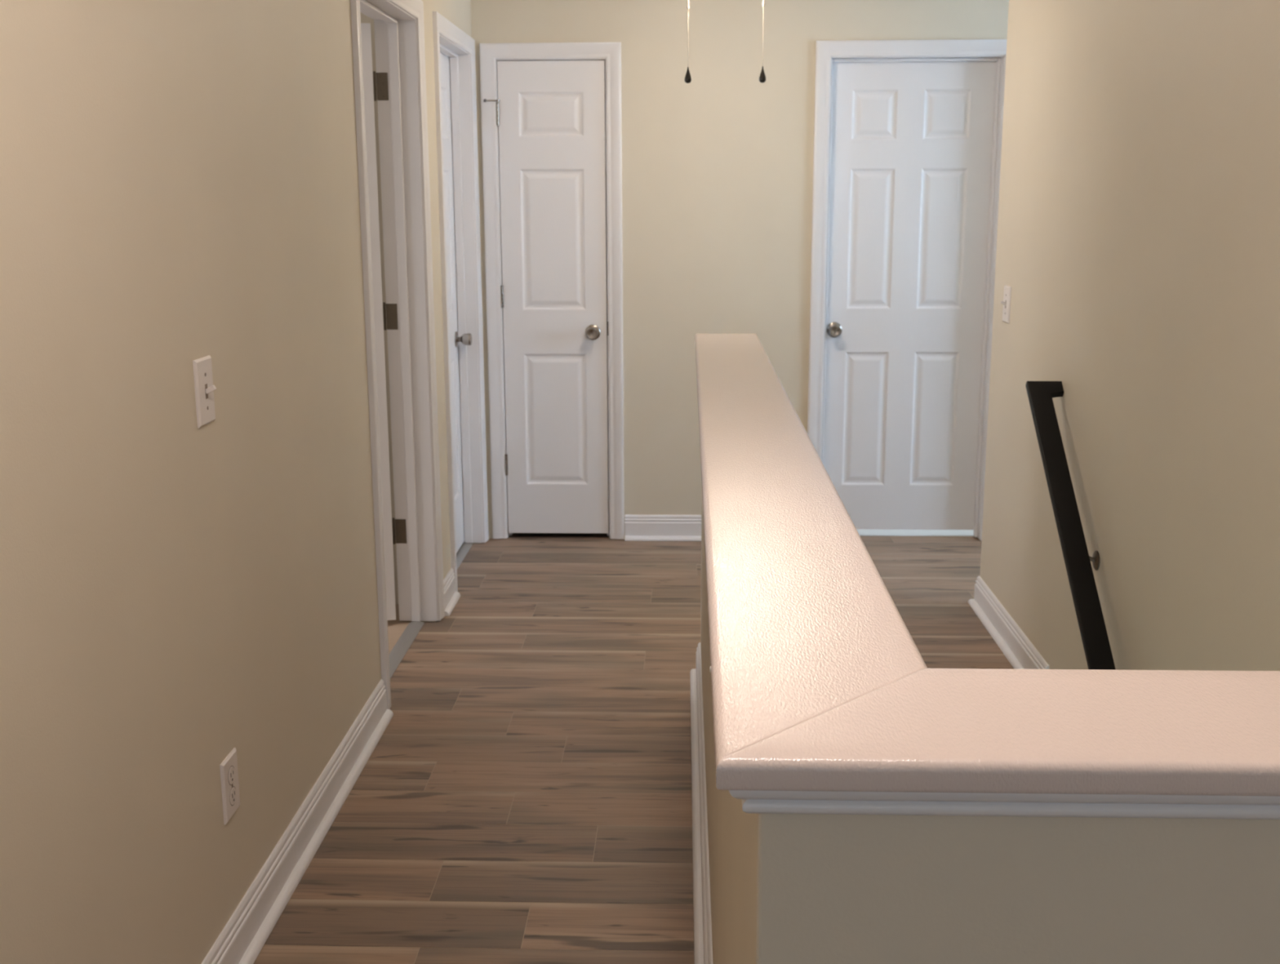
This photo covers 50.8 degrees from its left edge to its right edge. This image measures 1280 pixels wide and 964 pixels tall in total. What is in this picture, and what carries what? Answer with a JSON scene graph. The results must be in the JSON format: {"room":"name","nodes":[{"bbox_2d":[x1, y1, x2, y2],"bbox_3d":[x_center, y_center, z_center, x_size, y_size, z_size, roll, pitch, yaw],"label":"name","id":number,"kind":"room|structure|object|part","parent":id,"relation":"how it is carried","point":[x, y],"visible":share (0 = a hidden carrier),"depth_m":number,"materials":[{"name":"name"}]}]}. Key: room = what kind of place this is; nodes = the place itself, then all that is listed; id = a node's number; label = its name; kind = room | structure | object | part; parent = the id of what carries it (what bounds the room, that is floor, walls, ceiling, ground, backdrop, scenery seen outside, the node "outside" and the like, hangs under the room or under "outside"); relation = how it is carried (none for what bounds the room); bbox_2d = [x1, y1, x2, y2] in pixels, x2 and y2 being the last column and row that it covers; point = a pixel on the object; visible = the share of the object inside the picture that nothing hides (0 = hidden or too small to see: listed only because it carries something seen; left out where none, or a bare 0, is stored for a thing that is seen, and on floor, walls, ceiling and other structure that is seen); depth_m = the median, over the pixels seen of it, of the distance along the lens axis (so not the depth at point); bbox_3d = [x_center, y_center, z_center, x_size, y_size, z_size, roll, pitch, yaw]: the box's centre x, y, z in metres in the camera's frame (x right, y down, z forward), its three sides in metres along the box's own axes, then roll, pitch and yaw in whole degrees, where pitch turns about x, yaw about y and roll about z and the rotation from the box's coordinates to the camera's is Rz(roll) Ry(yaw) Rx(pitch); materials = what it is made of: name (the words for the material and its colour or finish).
{"room":"upstairs hallway","nodes":[
{"label":"upstairs hallway","id":0,"kind":"room"},
{"bbox_2d":[0,0,481,963],"bbox_3d":[-0.894,-0.005,1.831,0.135,2.640,8.324,0,12,2],"label":"wall","id":1,"kind":"structure","parent":0,"point":[180,183],"depth_m":2.32,"materials":[{"name":"beige paint"}]},
{"bbox_2d":[192,355,216,427],"bbox_3d":[-0.792,-0.167,2.481,0.024,0.123,0.083,0,12,2],"label":"light switch","id":2,"kind":"object","parent":1,"relation":"attached to","point":[204,388],"visible":1,"depth_m":2.47,"materials":[{"name":"white plastic"}]},
{"bbox_2d":[219,747,239,824],"bbox_3d":[-0.798,0.593,2.630,0.008,0.123,0.083,0,12,2],"label":"power outlet","id":3,"kind":"object","parent":1,"relation":"attached to","point":[228,766],"visible":1,"depth_m":2.62,"materials":[{"name":"white plastic"}]},
{"bbox_2d":[228,765,235,785],"bbox_3d":[-0.796,0.572,2.625,0.004,0.037,0.037,0,12,2],"label":"receptacle","id":4,"kind":"object","parent":3,"relation":"attached to","point":[231,768],"depth_m":2.62,"materials":[{"name":"white plastic"}]},
{"bbox_2d":[229,786,235,805],"bbox_3d":[-0.796,0.614,2.634,0.004,0.037,0.037,0,12,2],"label":"receptacle","id":5,"kind":"object","parent":3,"relation":"attached to","point":[232,788],"depth_m":2.63,"materials":[{"name":"white plastic"}]},
{"bbox_2d":[201,679,393,963],"bbox_3d":[-0.843,1.265,0.968,0.032,0.112,6.112,0,12,2],"label":"baseboard","id":6,"kind":"structure","parent":1,"relation":"attached to","point":[242,940],"depth_m":3.05,"materials":[{"name":"white paint"}]},
{"bbox_2d":[350,0,444,709],"bbox_3d":[-1.206,-0.456,4.232,0.955,2.123,0.947,0,12,2],"label":"door frame","id":7,"kind":"structure","parent":1,"relation":"in","point":[400,82],"depth_m":4.56,"materials":[{"name":"white paint"}]},
{"bbox_3d":[-1.274,-0.487,4.535,0.809,2.025,0.035,-2,12,-10],"label":"panel","id":8,"kind":"part","parent":7,"relation":"part of","materials":[{"name":"white paint"}]},
{"bbox_2d":[443,568,460,616],"bbox_3d":[-0.706,0.408,5.013,0.032,0.112,0.252,0,12,2],"label":"baseboard","id":9,"kind":"structure","parent":1,"relation":"attached to","point":[451,597],"depth_m":5.01,"materials":[{"name":"white paint"}]},
{"bbox_3d":[-0.699,0.452,5.023,0.018,0.018,0.252,0,12,2],"label":"shoe molding","id":10,"kind":"part","parent":9,"relation":"part of","materials":[{"name":"white paint"}]},
{"bbox_2d":[432,11,488,591],"bbox_3d":[-0.767,-0.695,5.351,0.153,2.123,0.862,0,12,2],"label":"door","id":11,"kind":"structure","parent":1,"relation":"in","point":[454,50],"depth_m":5.62,"materials":[{"name":"white paint"}]},
{"bbox_3d":[-0.804,-0.664,5.359,0.035,2.038,0.724,0,12,2],"label":"panel","id":12,"kind":"part","parent":11,"relation":"part of","materials":[{"name":"white paint"}]},
{"bbox_3d":[-0.775,-0.671,5.356,0.137,2.074,0.766,0,12,2],"label":"frame","id":13,"kind":"part","parent":11,"relation":"part of","materials":[{"name":"white paint"}]},
{"bbox_3d":[-0.742,-0.601,5.679,0.061,0.051,0.051,0,12,2],"label":"knob","id":14,"kind":"part","parent":11,"relation":"part of","materials":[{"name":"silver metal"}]},
{"bbox_2d":[360,13,398,604],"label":"door","id":15,"kind":"structure","parent":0,"point":[364,19],"depth_m":4.81,"materials":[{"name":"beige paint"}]},
{"bbox_2d":[387,604,411,654],"bbox_3d":[-2.112,0.783,4.022,2.516,0.198,2.600,0,12,2],"label":"floor","id":16,"kind":"structure","parent":0,"point":[396,628],"depth_m":4.77,"materials":[{"name":"beige tile"}]},
{"bbox_2d":[512,533,607,534],"bbox_3d":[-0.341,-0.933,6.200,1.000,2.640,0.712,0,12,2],"label":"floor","id":17,"kind":"structure","parent":0,"point":[513,533],"depth_m":6.11,"materials":[{"name":"paint"}]},
{"bbox_2d":[253,528,1013,963],"bbox_3d":[1.432,0.980,3.074,4.535,0.220,10.500,0,12,2],"label":"floor","id":18,"kind":"structure","parent":0,"point":[525,797],"depth_m":3.61,"materials":[{"name":"brown wood"}]},
{"bbox_2d":[388,621,424,678],"bbox_3d":[-0.812,0.589,4.440,0.054,0.016,0.787,0,12,2],"label":"threshold","id":19,"kind":"object","parent":18,"relation":"on","point":[408,636],"visible":0.56,"depth_m":4.58,"materials":[{"name":"grey stone"}]},
{"bbox_2d":[456,542,472,568],"bbox_3d":[-0.773,0.349,5.572,0.054,0.016,0.702,0,12,2],"label":"threshold","id":20,"kind":"object","parent":18,"relation":"on","point":[464,548],"visible":0.39,"depth_m":5.76,"materials":[{"name":"grey stone"}]},
{"bbox_2d":[471,0,1008,538],"bbox_3d":[1.602,-0.848,5.766,4.587,2.640,0.115,0,12,2],"label":"wall","id":21,"kind":"structure","parent":0,"point":[717,166],"depth_m":5.66,"materials":[{"name":"beige paint"}]},
{"bbox_2d":[479,42,624,539],"bbox_3d":[-0.366,-0.787,5.813,0.585,2.110,0.180,0,12,2],"label":"door","id":22,"kind":"structure","parent":21,"relation":"in","point":[551,112],"depth_m":5.77,"materials":[{"name":"white paint"}]},
{"bbox_3d":[-0.205,-0.638,5.779,0.051,0.051,0.061,0,12,2],"label":"knob","id":23,"kind":"part","parent":22,"relation":"part of","materials":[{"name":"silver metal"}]},
{"bbox_2d":[624,514,701,541],"bbox_3d":[0.328,0.204,5.956,0.791,0.112,0.032,0,12,2],"label":"baseboard","id":24,"kind":"structure","parent":21,"relation":"attached to","point":[637,527],"depth_m":5.96,"materials":[{"name":"white paint"}]},
{"bbox_3d":[0.328,0.250,5.959,0.791,0.018,0.018,0,12,2],"label":"shoe molding","id":25,"kind":"part","parent":24,"relation":"part of","materials":[{"name":"white paint"}]},
{"bbox_2d":[807,39,1007,540],"bbox_3d":[1.145,-0.787,5.786,0.834,2.110,0.133,0,12,2],"label":"door","id":26,"kind":"structure","parent":21,"relation":"in","point":[908,134],"depth_m":5.79,"materials":[{"name":"white paint"}]},
{"bbox_3d":[0.842,-0.654,5.820,0.051,0.051,0.061,0,12,2],"label":"knob","id":27,"kind":"part","parent":26,"relation":"part of","materials":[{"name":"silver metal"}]},
{"bbox_2d":[700,499,1279,963],"bbox_3d":[0.664,1.889,2.946,1.040,4.061,3.102,0,12,2],"label":"wall","id":28,"kind":"structure","parent":0,"point":[785,888],"depth_m":1.04,"materials":[{"name":"beige paint"}]},
{"bbox_2d":[689,642,712,963],"bbox_3d":[0.644,0.885,2.734,1.074,0.112,3.167,0,12,2],"label":"baseboard","id":29,"kind":"structure","parent":28,"relation":"attached to","point":[703,944],"depth_m":3.12,"materials":[{"name":"white paint"}]},
{"bbox_3d":[0.644,0.930,2.743,1.074,0.018,3.167,0,12,2],"label":"shoe molding","id":30,"kind":"part","parent":29,"relation":"part of","materials":[{"name":"white paint"}]},
{"bbox_2d":[694,333,1279,819],"bbox_3d":[0.642,-0.094,2.525,1.069,0.055,3.162,0,12,2],"label":"wall cap","id":31,"kind":"object","parent":28,"relation":"on","point":[824,700],"visible":1,"depth_m":1.11,"materials":[{"name":"paint"}]},
{"bbox_2d":[979,0,1279,671],"bbox_3d":[1.199,1.483,1.524,0.120,5.440,7.246,0,12,2],"label":"wall","id":32,"kind":"structure","parent":0,"point":[1138,251],"depth_m":3.22,"materials":[{"name":"beige paint"}]},
{"bbox_2d":[1000,284,1011,323],"bbox_3d":[1.235,-0.603,4.574,0.024,0.123,0.083,0,12,2],"label":"light switch","id":33,"kind":"object","parent":32,"relation":"attached to","point":[1007,290],"visible":1,"depth_m":4.56,"materials":[{"name":"white plastic"}]},
{"bbox_2d":[1025,381,1115,669],"bbox_3d":[1.137,0.919,2.914,0.100,1.956,2.490,0,12,2],"label":"handrail","id":34,"kind":"object","parent":32,"relation":"attached to","point":[1096,646],"visible":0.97,"depth_m":3.57,"materials":[{"name":"black paint"}]},
{"bbox_3d":[1.175,0.171,3.582,0.075,0.080,0.015,7,14,32],"label":"bracket arm","id":35,"kind":"part","parent":34,"relation":"part of","materials":[{"name":"metal"}]},
{"bbox_3d":[0.140,-1.558,2.533,7.300,0.100,10.808,0,12,2],"label":"ceiling","id":36,"kind":"structure","parent":0,"visible":0},
{"bbox_2d":[684,0,765,83],"bbox_3d":[0.284,-1.610,4.413,1.152,0.578,1.095,0,12,2],"label":"ceiling fan","id":37,"kind":"object","parent":36,"relation":"hanging from","point":[687,79],"visible":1,"depth_m":4.50,"materials":[{"name":"dark bronze metal"},{"name":"pale metal chain"}]},
{"bbox_3d":[0.160,-1.546,4.474,0.008,0.329,0.008,0,12,2],"label":"pull chain","id":38,"kind":"part","parent":37,"relation":"part of","materials":[{"name":"silver metal"}]},
{"bbox_3d":[0.409,-1.545,4.466,0.008,0.329,0.008,0,12,2],"label":"pull chain","id":39,"kind":"part","parent":37,"relation":"part of","materials":[{"name":"silver metal"}]},
{"bbox_3d":[2.594,-0.490,4.057,2.488,2.640,3.309,0,12,2],"label":"wall","id":40,"kind":"structure","parent":0,"visible":0},
{"bbox_2d":[968,576,1048,669],"bbox_3d":[2.458,0.637,3.876,2.540,0.112,2.278,0,12,2],"label":"baseboard","id":41,"kind":"structure","parent":40,"relation":"attached to","point":[1020,651],"depth_m":4.54,"materials":[{"name":"white paint"}]},
{"bbox_3d":[2.458,0.680,3.892,2.540,0.018,2.264,0,12,2],"label":"shoe molding","id":42,"kind":"part","parent":41,"relation":"part of","materials":[{"name":"white paint"}]}
]}

